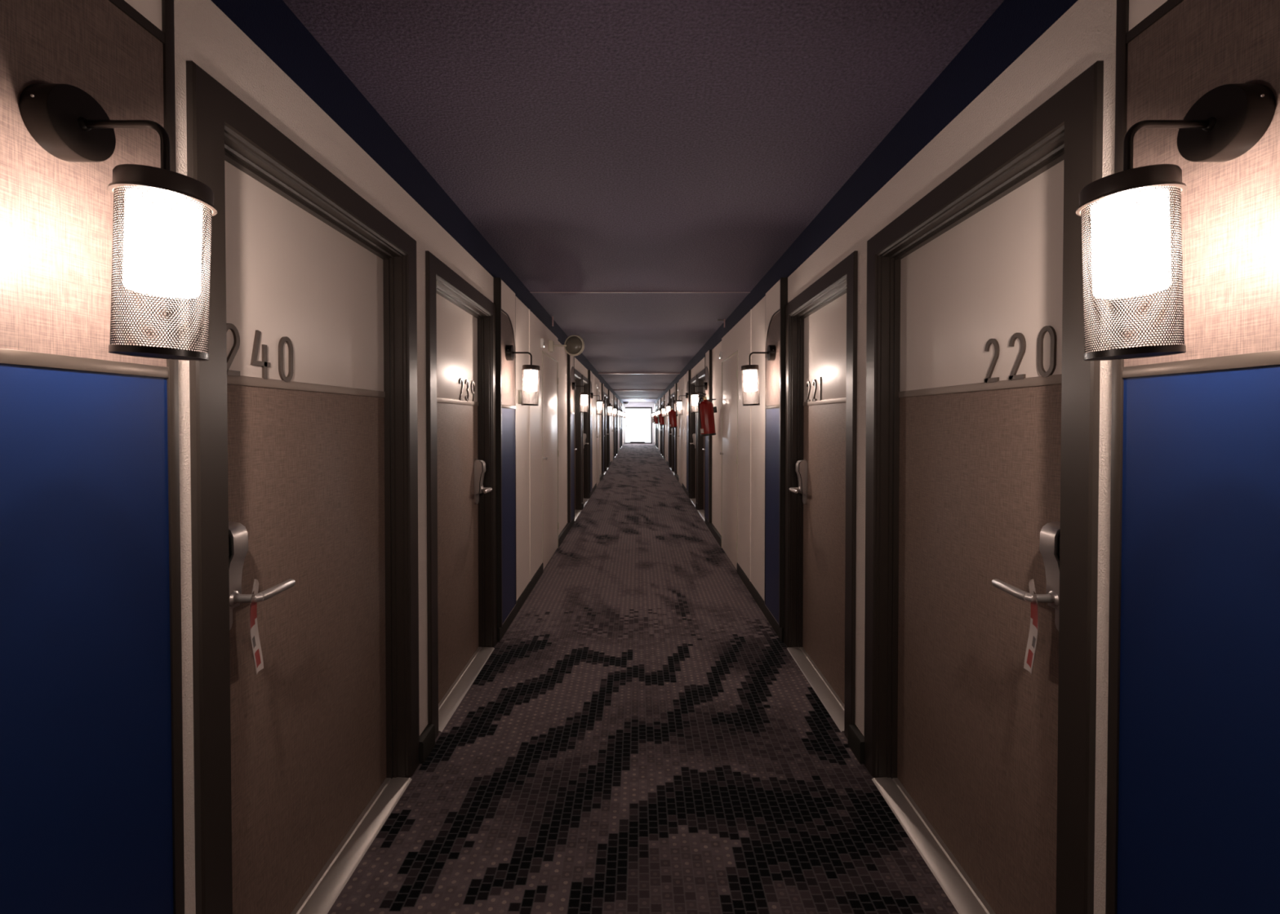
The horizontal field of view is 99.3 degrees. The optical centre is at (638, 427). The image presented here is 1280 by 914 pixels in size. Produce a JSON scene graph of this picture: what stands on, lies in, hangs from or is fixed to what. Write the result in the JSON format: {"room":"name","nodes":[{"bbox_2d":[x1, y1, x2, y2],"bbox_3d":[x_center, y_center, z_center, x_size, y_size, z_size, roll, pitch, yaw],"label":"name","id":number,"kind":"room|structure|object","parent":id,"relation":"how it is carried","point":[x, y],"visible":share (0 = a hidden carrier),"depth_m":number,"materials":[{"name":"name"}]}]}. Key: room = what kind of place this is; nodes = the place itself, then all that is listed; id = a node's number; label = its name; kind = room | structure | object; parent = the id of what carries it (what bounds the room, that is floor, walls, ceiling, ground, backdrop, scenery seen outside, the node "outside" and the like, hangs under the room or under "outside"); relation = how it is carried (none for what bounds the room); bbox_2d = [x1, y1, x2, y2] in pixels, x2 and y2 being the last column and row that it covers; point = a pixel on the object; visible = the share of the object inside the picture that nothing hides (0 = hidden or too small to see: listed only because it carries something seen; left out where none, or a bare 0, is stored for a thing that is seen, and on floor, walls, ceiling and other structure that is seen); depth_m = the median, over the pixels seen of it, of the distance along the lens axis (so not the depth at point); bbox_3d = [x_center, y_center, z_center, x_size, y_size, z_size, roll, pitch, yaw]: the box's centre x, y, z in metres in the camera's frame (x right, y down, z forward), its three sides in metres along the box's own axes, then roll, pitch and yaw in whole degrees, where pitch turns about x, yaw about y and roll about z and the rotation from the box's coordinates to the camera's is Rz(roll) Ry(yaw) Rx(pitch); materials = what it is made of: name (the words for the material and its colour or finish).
{"room":"hotel corridor","nodes":[
{"label":"hotel corridor","id":0,"kind":"room"},
{"bbox_2d":[173,0,621,913],"bbox_3d":[-0.998,0.104,14.203,0.203,2.362,35.600,0,1,0],"label":"wall","id":1,"kind":"structure","parent":0,"point":[204,36],"depth_m":1.39,"materials":[{"name":"beige paint"}]},
{"bbox_2d":[0,0,184,913],"bbox_3d":[-0.875,0.196,0.808,0.043,2.172,0.411,0,1,0],"label":"decorative panel","id":2,"kind":"object","parent":1,"relation":"attached to","point":[91,790],"visible":0.99,"depth_m":0.84,"materials":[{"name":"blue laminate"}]},
{"bbox_2d":[18,84,217,360],"bbox_3d":[-0.749,-0.301,0.806,0.218,0.396,0.122,0,1,0],"label":"wall lamp","id":3,"kind":"object","parent":2,"relation":"attached to","point":[65,121],"visible":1,"depth_m":0.78,"materials":[{"name":"black"}]},
{"bbox_2d":[186,61,419,913],"bbox_3d":[-0.934,0.313,1.632,0.141,2.094,1.081,0,1,0],"label":"door","id":4,"kind":"structure","parent":1,"relation":"in","point":[304,434],"depth_m":1.52,"materials":[{"name":"grey paint"}]},
{"bbox_2d":[249,578,263,674],"bbox_3d":[-0.885,0.461,1.256,0.017,0.222,0.064,0,1,-24],"label":"hanger","id":5,"kind":"object","parent":4,"relation":"hanging from","point":[255,638],"visible":0.98,"depth_m":1.27,"materials":[{"name":"beige paper"}]},
{"bbox_2d":[210,0,623,404],"bbox_3d":[-0.998,-1.165,14.185,0.204,0.176,35.600,0,1,0],"label":"painted band","id":6,"kind":"object","parent":1,"relation":"attached to","point":[271,25],"visible":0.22,"depth_m":1.74,"materials":[{"name":"blue paint"}]},
{"bbox_2d":[419,724,435,764],"bbox_3d":[-0.882,1.307,2.251,0.033,0.090,0.126,0,1,0],"label":"baseboard","id":7,"kind":"structure","parent":1,"relation":"attached to","point":[427,738],"depth_m":2.24,"materials":[{"name":"black wood"}]},
{"bbox_2d":[425,250,497,739],"bbox_3d":[-0.934,0.296,2.836,0.141,2.094,1.072,0,1,0],"label":"door","id":8,"kind":"structure","parent":1,"relation":"in","point":[461,321],"depth_m":2.89,"materials":[{"name":"grey paint"}]},
{"bbox_2d":[493,277,516,627],"bbox_3d":[-0.875,0.157,3.591,0.043,2.172,0.434,0,1,0],"label":"decorative panel","id":9,"kind":"object","parent":1,"relation":"attached to","point":[504,296],"visible":0.96,"depth_m":3.51,"materials":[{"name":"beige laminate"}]},
{"bbox_2d":[505,345,540,405],"bbox_3d":[-0.749,-0.339,3.546,0.218,0.396,0.122,0,1,0],"label":"wall lamp","id":10,"kind":"object","parent":9,"relation":"attached to","point":[509,349],"visible":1,"depth_m":3.51,"materials":[{"name":"black"}]},
{"bbox_2d":[497,562,543,642],"bbox_3d":[-0.882,1.280,4.162,0.033,0.090,1.549,0,1,0],"label":"baseboard","id":11,"kind":"structure","parent":1,"relation":"attached to","point":[520,602],"depth_m":3.97,"materials":[{"name":"black wood"}]},
{"bbox_2d":[515,295,557,599],"bbox_3d":[-0.882,0.139,4.847,0.029,2.172,2.070,0,1,0],"label":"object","id":12,"kind":"structure","parent":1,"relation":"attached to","point":[530,330],"depth_m":4.31,"materials":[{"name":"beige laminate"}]},
{"bbox_2d":[518,390,524,404],"bbox_3d":[-0.861,-0.223,3.987,0.022,0.100,0.110,0,1,0],"label":"wall switch","id":13,"kind":"object","parent":12,"relation":"attached to","point":[519,391],"visible":0.64,"depth_m":3.93,"materials":[{"name":"grey plastic"}]},
{"bbox_2d":[540,338,544,348],"bbox_3d":[-0.856,-0.751,4.850,0.032,0.082,0.040,0,1,0],"label":"sensor","id":14,"kind":"object","parent":12,"relation":"attached to","point":[542,340],"visible":1,"depth_m":4.83,"materials":[{"name":"white plastic"}]},
{"bbox_2d":[548,334,584,356],"bbox_3d":[-0.699,-0.799,5.293,0.347,0.208,0.097,0,1,0],"label":"fitting","id":15,"kind":"object","parent":12,"relation":"attached to","point":[574,345],"visible":1,"depth_m":5.26,"materials":[{"name":"beige plastic"}]},
{"bbox_2d":[542,350,559,568],"bbox_3d":[-0.867,0.302,5.395,0.058,2.011,0.942,0,1,0],"label":"door","id":16,"kind":"structure","parent":1,"relation":"in","point":[550,452],"depth_m":5.30,"materials":[{"name":"beige laminate"}]},
{"bbox_2d":[558,517,574,547],"bbox_3d":[-0.882,1.246,6.607,0.033,0.090,1.454,0,1,0],"label":"baseboard","id":17,"kind":"structure","parent":1,"relation":"attached to","point":[562,535],"depth_m":6.42,"materials":[{"name":"black wood"}]},
{"bbox_2d":[567,353,574,522],"bbox_3d":[-0.875,0.109,7.038,0.043,2.172,0.411,0,1,0],"label":"decorative panel","id":18,"kind":"object","parent":1,"relation":"attached to","point":[571,359],"visible":0.89,"depth_m":6.90,"materials":[{"name":"grey paint"}]},
{"bbox_2d":[572,382,588,413],"bbox_3d":[-0.749,-0.388,7.035,0.218,0.396,0.122,0,1,0],"label":"wall lamp","id":19,"kind":"object","parent":18,"relation":"attached to","point":[574,386],"visible":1,"depth_m":7.00,"materials":[{"name":"black"}]},
{"bbox_2d":[574,368,582,520],"bbox_3d":[-0.934,0.226,7.861,0.141,2.094,1.081,0,1,0],"label":"door","id":20,"kind":"structure","parent":1,"relation":"in","point":[578,415],"depth_m":8.30,"materials":[{"name":"beige laminate"}]},
{"bbox_2d":[581,374,588,506],"bbox_3d":[-0.934,0.209,9.066,0.141,2.094,1.072,0,1,0],"label":"door","id":21,"kind":"structure","parent":1,"relation":"in","point":[584,381],"depth_m":9.50,"materials":[{"name":"beige laminate"}]},
{"bbox_2d":[587,369,592,493],"bbox_3d":[-0.875,0.070,9.821,0.043,2.172,0.434,0,1,0],"label":"decorative panel","id":22,"kind":"object","parent":1,"relation":"attached to","point":[589,372],"visible":0.86,"depth_m":9.71,"materials":[{"name":"grey paint"}]},
{"bbox_2d":[591,392,603,414],"bbox_3d":[-0.749,-0.426,9.775,0.218,0.396,0.122,0,1,0],"label":"wall lamp","id":23,"kind":"object","parent":22,"relation":"attached to","point":[599,401],"visible":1,"depth_m":9.74,"materials":[{"name":"black"}]},
{"bbox_2d":[588,483,596,497],"bbox_3d":[-0.882,1.193,10.391,0.033,0.090,1.549,0,1,0],"label":"baseboard","id":24,"kind":"structure","parent":1,"relation":"attached to","point":[595,486],"depth_m":10.32,"materials":[{"name":"black wood"}]},
{"bbox_2d":[591,373,599,487],"bbox_3d":[-0.882,0.052,11.077,0.029,2.172,2.070,0,1,0],"label":"lining","id":25,"kind":"object","parent":1,"relation":"attached to","point":[595,380],"visible":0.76,"depth_m":10.58,"materials":[{"name":"beige laminate"}]},
{"bbox_2d":[595,389,599,485],"bbox_3d":[-0.867,0.215,11.624,0.058,2.011,0.942,0,1,0],"label":"door","id":26,"kind":"structure","parent":1,"relation":"in","point":[597,393],"depth_m":11.66,"materials":[{"name":"brown wood"}]},
{"bbox_2d":[601,383,604,473],"bbox_3d":[-0.875,0.022,13.267,0.043,2.172,0.411,0,1,0],"label":"decorative panel","id":27,"kind":"object","parent":1,"relation":"attached to","point":[602,384],"visible":0.85,"depth_m":13.07,"materials":[{"name":"grey paint"}]},
{"bbox_2d":[603,400,612,416],"bbox_3d":[-0.749,-0.475,13.265,0.218,0.396,0.122,0,1,0],"label":"wall lamp","id":28,"kind":"object","parent":27,"relation":"attached to","point":[604,402],"visible":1,"depth_m":13.24,"materials":[{"name":"black"}]},
{"bbox_2d":[604,392,605,474],"bbox_3d":[-0.934,0.139,14.091,0.141,2.094,1.081,0,1,0],"label":"door","id":29,"kind":"structure","parent":1,"relation":"in","point":[604,393],"depth_m":14.54,"materials":[{"name":"beige laminate"}]},
{"bbox_2d":[605,393,608,470],"bbox_3d":[-0.934,0.122,15.295,0.141,2.094,1.072,0,1,0],"label":"door","id":30,"kind":"structure","parent":1,"relation":"in","point":[606,395],"depth_m":15.73,"materials":[{"name":"beige laminate"}]},
{"bbox_2d":[608,390,609,464],"bbox_3d":[-0.875,-0.017,16.050,0.043,2.172,0.434,0,1,0],"label":"decorative panel","id":31,"kind":"object","parent":1,"relation":"attached to","point":[608,390],"visible":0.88,"depth_m":15.84,"materials":[{"name":"grey paint"}]},
{"bbox_2d":[610,404,617,417],"bbox_3d":[-0.749,-0.513,16.004,0.218,0.396,0.122,0,1,0],"label":"wall lamp","id":32,"kind":"object","parent":31,"relation":"attached to","point":[615,408],"visible":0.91,"depth_m":15.97,"materials":[{"name":"black"}]},
{"bbox_2d":[609,391,613,462],"bbox_3d":[-0.882,-0.035,17.306,0.029,2.172,2.070,0,1,0],"label":"lining","id":33,"kind":"object","parent":1,"relation":"attached to","point":[611,393],"visible":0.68,"depth_m":17.12,"materials":[{"name":"beige laminate"}]},
{"bbox_2d":[611,400,613,462],"bbox_3d":[-0.867,0.128,17.854,0.058,2.011,0.942,0,1,0],"label":"door","id":34,"kind":"structure","parent":1,"relation":"in","point":[611,401],"depth_m":18.24,"materials":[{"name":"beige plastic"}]},
{"bbox_2d":[613,395,615,456],"bbox_3d":[-0.875,-0.065,19.497,0.043,2.172,0.411,0,1,0],"label":"decorative panel","id":35,"kind":"object","parent":1,"relation":"attached to","point":[614,396],"visible":0.96,"depth_m":19.30,"materials":[{"name":"grey paint"}]},
{"bbox_2d":[615,407,621,417],"bbox_3d":[-0.749,-0.562,19.494,0.218,0.396,0.122,0,1,0],"label":"wall lamp","id":36,"kind":"object","parent":35,"relation":"attached to","point":[619,410],"visible":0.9,"depth_m":19.47,"materials":[{"name":"black"}]},
{"bbox_2d":[615,401,617,454],"bbox_3d":[-0.934,0.035,21.525,0.141,2.094,1.072,0,1,0],"label":"door","id":37,"kind":"structure","parent":1,"relation":"in","point":[615,402],"depth_m":21.96,"materials":[{"name":"beige laminate"}]},
{"bbox_2d":[616,398,617,452],"bbox_3d":[-0.875,-0.104,22.280,0.043,2.172,0.434,0,1,0],"label":"decorative panel","id":38,"kind":"object","parent":1,"relation":"attached to","point":[616,398],"visible":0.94,"depth_m":22.06,"materials":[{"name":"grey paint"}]},
{"bbox_2d":[617,399,619,450],"bbox_3d":[-0.882,-0.122,23.536,0.029,2.172,2.070,0,1,0],"label":"lining","id":39,"kind":"object","parent":1,"relation":"attached to","point":[618,399],"visible":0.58,"depth_m":23.31,"materials":[{"name":"beige laminate"}]},
{"bbox_2d":[618,405,619,450],"bbox_3d":[-0.867,0.041,24.083,0.058,2.011,0.942,0,1,0],"label":"door","id":40,"kind":"structure","parent":1,"relation":"in","point":[619,406],"depth_m":24.34,"materials":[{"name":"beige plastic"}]},
{"bbox_2d":[619,401,620,447],"bbox_3d":[-0.875,-0.152,25.726,0.043,2.172,0.411,0,1,0],"label":"decorative panel","id":41,"kind":"object","parent":1,"relation":"attached to","point":[620,402],"visible":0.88,"depth_m":25.52,"materials":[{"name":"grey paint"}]},
{"bbox_2d":[620,405,621,448],"bbox_3d":[-0.934,-0.035,26.550,0.141,2.094,1.081,0,1,0],"label":"door","id":42,"kind":"structure","parent":1,"relation":"in","point":[620,406],"depth_m":27.01,"materials":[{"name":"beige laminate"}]},
{"bbox_2d":[621,406,622,447],"bbox_3d":[-0.934,-0.051,27.754,0.141,2.094,1.072,0,1,0],"label":"door","id":43,"kind":"structure","parent":1,"relation":"in","point":[621,406],"depth_m":28.21,"materials":[{"name":"beige laminate"}]},
{"bbox_2d":[621,403,622,444],"bbox_3d":[-0.875,-0.191,28.509,0.043,2.172,0.434,0,1,0],"label":"decorative panel","id":44,"kind":"object","parent":1,"relation":"attached to","point":[621,403],"visible":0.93,"depth_m":28.70,"materials":[{"name":"grey paint"}]},
{"bbox_2d":[622,408,623,444],"bbox_3d":[-0.867,-0.046,30.312,0.058,2.011,0.942,0,1,0],"label":"door","id":45,"kind":"structure","parent":1,"relation":"in","point":[623,409],"depth_m":30.77,"materials":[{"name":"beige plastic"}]},
{"bbox_2d":[623,401,654,444],"bbox_3d":[0.010,-0.281,31.874,2.220,2.438,0.150,0,1,0],"label":"wall","id":46,"kind":"structure","parent":0,"point":[631,404],"depth_m":31.78,"materials":[{"name":"white paint"}]},
{"bbox_2d":[625,407,652,444],"bbox_3d":[0.000,-0.132,31.841,1.580,2.140,0.120,0,1,0],"label":"window","id":47,"kind":"structure","parent":46,"relation":"in","point":[635,417],"depth_m":31.82,"materials":[{"name":"white glass"}]},
{"bbox_2d":[327,444,958,913],"bbox_3d":[0.016,1.165,15.618,1.842,0.001,32.400,0,1,0],"label":"floor","id":48,"kind":"structure","parent":0,"point":[640,737],"depth_m":2.14,"materials":[{"name":"carpet"}]},
{"bbox_2d":[282,0,1004,401],"bbox_3d":[0.010,-1.302,14.133,2.320,0.100,35.700,0,1,0],"label":"ceiling","id":49,"kind":"structure","parent":0,"point":[593,145],"depth_m":1.90,"materials":[{"name":"paint"}]},
{"bbox_2d":[598,372,679,373],"bbox_3d":[0.012,-1.210,12.134,1.817,0.032,0.100,0,1,0],"label":"joint","id":50,"kind":"object","parent":49,"relation":"attached to","point":[598,372],"visible":0.98,"depth_m":12.08,"materials":[{"name":"grey paint"}]},
{"bbox_2d":[613,390,665,391],"bbox_3d":[0.012,-1.307,19.034,1.817,0.032,0.100,0,1,0],"label":"joint","id":51,"kind":"object","parent":49,"relation":"attached to","point":[613,390],"visible":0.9,"depth_m":18.98,"materials":[{"name":"grey paint"}]},
{"bbox_2d":[620,398,657,399],"bbox_3d":[0.012,-1.407,26.233,1.817,0.032,0.100,0,1,0],"label":"joint","id":52,"kind":"object","parent":49,"relation":"attached to","point":[620,398],"visible":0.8,"depth_m":26.22,"materials":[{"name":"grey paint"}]},
{"bbox_2d":[529,292,750,293],"bbox_3d":[0.012,-1.116,4.491,1.817,0.008,0.012,0,1,0],"label":"joint","id":53,"kind":"object","parent":49,"relation":"attached to","point":[530,292],"visible":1,"depth_m":4.49,"materials":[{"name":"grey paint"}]},
{"bbox_2d":[656,0,1116,913],"bbox_3d":[1.022,0.104,14.203,0.203,2.362,35.600,0,1,0],"label":"wall","id":54,"kind":"structure","parent":0,"point":[1085,35],"depth_m":1.35,"materials":[{"name":"beige paint"}]},
{"bbox_2d":[654,404,655,444],"bbox_3d":[0.906,-0.209,29.765,0.029,2.172,2.070,0,1,0],"label":"lining","id":55,"kind":"object","parent":54,"relation":"attached to","point":[655,404],"visible":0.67,"depth_m":29.76,"materials":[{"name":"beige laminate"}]},
{"bbox_2d":[653,413,657,424],"bbox_3d":[0.787,-0.417,24.937,0.200,0.512,0.190,0,1,32],"label":"fire extinguisher","id":56,"kind":"object","parent":54,"relation":"attached to","point":[655,420],"visible":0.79,"depth_m":24.87,"materials":[{"name":"red metal"}]},
{"bbox_2d":[655,403,656,444],"bbox_3d":[0.899,-0.191,28.509,0.043,2.172,0.434,0,1,0],"label":"decorative panel","id":57,"kind":"object","parent":54,"relation":"attached to","point":[655,403],"visible":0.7,"depth_m":28.30,"materials":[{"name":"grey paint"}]},
{"bbox_2d":[657,401,657,447],"bbox_3d":[0.899,-0.152,25.726,0.043,2.172,0.411,0,1,0],"label":"decorative panel","id":58,"kind":"object","parent":54,"relation":"attached to","point":[657,402],"visible":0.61,"depth_m":25.53,"materials":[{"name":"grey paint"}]},
{"bbox_2d":[658,405,659,451],"bbox_3d":[0.891,0.041,24.083,0.058,2.011,0.942,0,1,0],"label":"door","id":59,"kind":"structure","parent":54,"relation":"in","point":[659,406],"depth_m":23.88,"materials":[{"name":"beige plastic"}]},
{"bbox_2d":[658,399,660,450],"bbox_3d":[0.906,-0.122,23.536,0.029,2.172,2.070,0,1,0],"label":"lining","id":60,"kind":"object","parent":54,"relation":"attached to","point":[660,399],"visible":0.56,"depth_m":22.90,"materials":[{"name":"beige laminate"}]},
{"bbox_2d":[660,398,661,452],"bbox_3d":[0.899,-0.104,22.280,0.043,2.172,0.434,0,1,0],"label":"decorative panel","id":61,"kind":"object","parent":54,"relation":"attached to","point":[660,398],"visible":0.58,"depth_m":22.06,"materials":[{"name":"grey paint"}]},
{"bbox_2d":[657,410,664,425],"bbox_3d":[0.787,-0.330,18.708,0.200,0.512,0.190,0,1,32],"label":"fire extinguisher","id":62,"kind":"object","parent":54,"relation":"attached to","point":[661,421],"visible":0.94,"depth_m":18.64,"materials":[{"name":"red metal"}]},
{"bbox_2d":[661,402,662,455],"bbox_3d":[0.958,0.035,21.525,0.141,2.094,1.072,0,1,0],"label":"door","id":63,"kind":"structure","parent":54,"relation":"in","point":[661,402],"depth_m":21.97,"materials":[{"name":"beige laminate"}]},
{"bbox_2d":[662,401,662,456],"bbox_3d":[0.958,0.052,20.320,0.141,2.094,1.081,0,1,0],"label":"door","id":64,"kind":"structure","parent":54,"relation":"in","point":[662,402],"depth_m":20.79,"materials":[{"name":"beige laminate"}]},
{"bbox_2d":[662,395,664,456],"bbox_3d":[0.899,-0.065,19.497,0.043,2.172,0.411,0,1,0],"label":"decorative panel","id":65,"kind":"object","parent":54,"relation":"attached to","point":[664,395],"visible":0.66,"depth_m":19.31,"materials":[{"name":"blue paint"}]},
{"bbox_2d":[664,400,666,462],"bbox_3d":[0.891,0.128,17.854,0.058,2.011,0.942,0,1,0],"label":"door","id":66,"kind":"structure","parent":54,"relation":"in","point":[665,430],"depth_m":18.10,"materials":[{"name":"brown wood"}]},
{"bbox_2d":[665,391,668,461],"bbox_3d":[0.906,-0.035,17.306,0.029,2.172,2.070,0,1,0],"label":"lining","id":67,"kind":"object","parent":54,"relation":"attached to","point":[667,393],"visible":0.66,"depth_m":17.02,"materials":[{"name":"beige laminate"}]},
{"bbox_2d":[667,390,670,464],"bbox_3d":[0.899,-0.017,16.050,0.043,2.172,0.434,0,1,0],"label":"decorative panel","id":68,"kind":"object","parent":54,"relation":"attached to","point":[668,390],"visible":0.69,"depth_m":15.84,"materials":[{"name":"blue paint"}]},
{"bbox_2d":[661,403,668,417],"bbox_3d":[0.773,-0.513,16.004,0.218,0.396,0.122,0,1,0],"label":"wall lamp","id":69,"kind":"object","parent":68,"relation":"attached to","point":[663,408],"visible":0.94,"depth_m":15.98,"materials":[{"name":"black"}]},
{"bbox_2d":[669,393,672,470],"bbox_3d":[0.958,0.122,15.295,0.141,2.094,1.072,0,1,0],"label":"door","id":70,"kind":"structure","parent":54,"relation":"in","point":[671,395],"depth_m":15.74,"materials":[{"name":"beige laminate"}]},
{"bbox_2d":[667,405,677,428],"bbox_3d":[0.787,-0.243,12.478,0.200,0.512,0.190,0,1,32],"label":"fire extinguisher","id":71,"kind":"object","parent":54,"relation":"attached to","point":[672,414],"visible":0.97,"depth_m":12.41,"materials":[{"name":"red metal"}]},
{"bbox_2d":[672,392,674,474],"bbox_3d":[0.958,0.139,14.091,0.141,2.094,1.081,0,1,0],"label":"door","id":72,"kind":"structure","parent":54,"relation":"in","point":[673,393],"depth_m":14.54,"materials":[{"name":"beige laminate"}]},
{"bbox_2d":[674,383,676,473],"bbox_3d":[0.899,0.022,13.267,0.043,2.172,0.411,0,1,0],"label":"decorative panel","id":73,"kind":"object","parent":54,"relation":"attached to","point":[675,384],"visible":0.76,"depth_m":13.07,"materials":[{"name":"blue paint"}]},
{"bbox_2d":[666,400,675,416],"bbox_3d":[0.773,-0.475,13.265,0.218,0.396,0.122,0,1,0],"label":"wall lamp","id":74,"kind":"object","parent":73,"relation":"attached to","point":[673,402],"visible":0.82,"depth_m":13.24,"materials":[{"name":"black"}]},
{"bbox_2d":[674,472,679,482],"bbox_3d":[0.906,1.159,12.836,0.033,0.090,1.454,0,1,0],"label":"baseboard","id":75,"kind":"structure","parent":54,"relation":"attached to","point":[676,475],"depth_m":12.61,"materials":[{"name":"black"}]},
{"bbox_2d":[677,389,682,486],"bbox_3d":[0.891,0.215,11.624,0.058,2.011,0.942,0,1,0],"label":"door","id":76,"kind":"structure","parent":54,"relation":"in","point":[680,436],"depth_m":11.49,"materials":[{"name":"brown wood"}]},
{"bbox_2d":[679,373,686,488],"bbox_3d":[0.906,0.052,11.077,0.029,2.172,2.070,0,1,0],"label":"lining","id":77,"kind":"object","parent":54,"relation":"attached to","point":[682,381],"visible":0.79,"depth_m":10.65,"materials":[{"name":"beige laminate"}]},
{"bbox_2d":[682,484,689,497],"bbox_3d":[0.906,1.193,10.391,0.033,0.090,1.549,0,1,0],"label":"baseboard","id":78,"kind":"structure","parent":54,"relation":"attached to","point":[684,488],"depth_m":10.21,"materials":[{"name":"black wood"}]},
{"bbox_2d":[686,369,690,493],"bbox_3d":[0.899,0.070,9.821,0.043,2.172,0.434,0,1,0],"label":"decorative panel","id":79,"kind":"object","parent":54,"relation":"attached to","point":[688,373],"visible":0.87,"depth_m":9.62,"materials":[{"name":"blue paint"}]},
{"bbox_2d":[675,392,688,414],"bbox_3d":[0.773,-0.426,9.775,0.218,0.396,0.122,0,1,0],"label":"wall lamp","id":80,"kind":"object","parent":79,"relation":"attached to","point":[678,401],"visible":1,"depth_m":9.74,"materials":[{"name":"black"}]},
{"bbox_2d":[689,374,697,506],"bbox_3d":[0.958,0.209,9.066,0.141,2.094,1.072,0,1,0],"label":"door","id":81,"kind":"structure","parent":54,"relation":"in","point":[693,382],"depth_m":9.50,"materials":[{"name":"beige laminate"}]},
{"bbox_2d":[697,368,704,520],"bbox_3d":[0.958,0.226,7.861,0.141,2.094,1.081,0,1,0],"label":"door","id":82,"kind":"structure","parent":54,"relation":"in","point":[700,376],"depth_m":8.31,"materials":[{"name":"beige laminate"}]},
{"bbox_2d":[697,391,716,436],"bbox_3d":[0.787,-0.156,6.249,0.200,0.512,0.190,0,1,32],"label":"fire extinguisher","id":83,"kind":"object","parent":54,"relation":"attached to","point":[706,410],"visible":1,"depth_m":6.18,"materials":[{"name":"red metal"}]},
{"bbox_2d":[704,350,711,522],"bbox_3d":[0.899,0.109,7.038,0.043,2.172,0.411,0,1,0],"label":"decorative panel","id":84,"kind":"object","parent":54,"relation":"attached to","point":[708,356],"visible":0.8,"depth_m":6.91,"materials":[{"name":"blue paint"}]},
{"bbox_2d":[690,382,707,413],"bbox_3d":[0.773,-0.388,7.035,0.218,0.396,0.122,0,1,0],"label":"wall lamp","id":85,"kind":"object","parent":84,"relation":"attached to","point":[694,406],"visible":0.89,"depth_m":7.00,"materials":[{"name":"black"}]},
{"bbox_2d":[704,517,721,547],"bbox_3d":[0.906,1.246,6.607,0.033,0.090,1.454,0,1,0],"label":"baseboard","id":86,"kind":"structure","parent":54,"relation":"attached to","point":[715,533],"depth_m":6.44,"materials":[{"name":"black wood"}]},
{"bbox_2d":[720,350,737,570],"bbox_3d":[0.891,0.302,5.395,0.058,2.011,0.942,0,1,0],"label":"door","id":87,"kind":"structure","parent":54,"relation":"in","point":[729,453],"depth_m":5.34,"materials":[{"name":"beige laminate"}]},
{"bbox_2d":[721,295,765,599],"bbox_3d":[0.906,0.139,4.847,0.029,2.172,2.070,0,1,0],"label":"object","id":88,"kind":"structure","parent":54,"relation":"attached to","point":[747,336],"depth_m":4.33,"materials":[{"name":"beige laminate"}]},
{"bbox_2d":[737,562,784,642],"bbox_3d":[0.906,1.280,4.162,0.033,0.090,1.549,0,1,0],"label":"baseboard","id":89,"kind":"structure","parent":54,"relation":"attached to","point":[779,631],"depth_m":3.95,"materials":[{"name":"black wood"}]},
{"bbox_2d":[764,277,787,627],"bbox_3d":[0.899,0.157,3.591,0.043,2.172,0.434,0,1,0],"label":"decorative panel","id":90,"kind":"object","parent":54,"relation":"attached to","point":[776,298],"visible":0.98,"depth_m":3.50,"materials":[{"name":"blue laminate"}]},
{"bbox_2d":[740,345,776,405],"bbox_3d":[0.773,-0.339,3.546,0.218,0.396,0.122,0,1,0],"label":"wall lamp","id":91,"kind":"object","parent":90,"relation":"attached to","point":[771,352],"visible":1,"depth_m":3.51,"materials":[{"name":"black"}]},
{"bbox_2d":[784,250,857,739],"bbox_3d":[0.958,0.296,2.836,0.141,2.094,1.072,0,1,0],"label":"door","id":92,"kind":"structure","parent":54,"relation":"in","point":[820,428],"depth_m":2.90,"materials":[{"name":"grey paint"}]},
{"bbox_2d":[848,724,864,764],"bbox_3d":[0.906,1.307,2.251,0.033,0.090,0.126,0,1,0],"label":"baseboard","id":93,"kind":"structure","parent":54,"relation":"attached to","point":[855,738],"depth_m":2.24,"materials":[{"name":"black wood"}]},
{"bbox_2d":[654,0,1078,404],"bbox_3d":[1.022,-1.165,14.185,0.204,0.176,35.600,0,1,0],"label":"painted band","id":94,"kind":"object","parent":54,"relation":"attached to","point":[1015,25],"visible":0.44,"depth_m":1.74,"materials":[{"name":"blue paint"}]},
{"bbox_2d":[863,61,1103,913],"bbox_3d":[0.958,0.313,1.632,0.141,2.094,1.081,0,1,0],"label":"door","id":95,"kind":"structure","parent":54,"relation":"in","point":[983,396],"depth_m":1.51,"materials":[{"name":"grey paint"}]},
{"bbox_2d":[1023,578,1038,674],"bbox_3d":[0.909,0.461,1.256,0.017,0.222,0.064,0,1,24],"label":"hanger","id":96,"kind":"object","parent":95,"relation":"hanging from","point":[1033,629],"visible":0.98,"depth_m":1.27,"materials":[{"name":"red paper"}]},
{"bbox_2d":[1105,0,1279,913],"bbox_3d":[0.899,0.196,0.808,0.043,2.172,0.411,0,1,0],"label":"decorative panel","id":97,"kind":"object","parent":54,"relation":"attached to","point":[1193,826],"visible":0.99,"depth_m":0.86,"materials":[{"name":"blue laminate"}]},
{"bbox_2d":[1075,84,1275,360],"bbox_3d":[0.773,-0.301,0.806,0.218,0.396,0.122,0,1,0],"label":"wall lamp","id":98,"kind":"object","parent":97,"relation":"attached to","point":[1228,121],"visible":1,"depth_m":0.78,"materials":[{"name":"black"}]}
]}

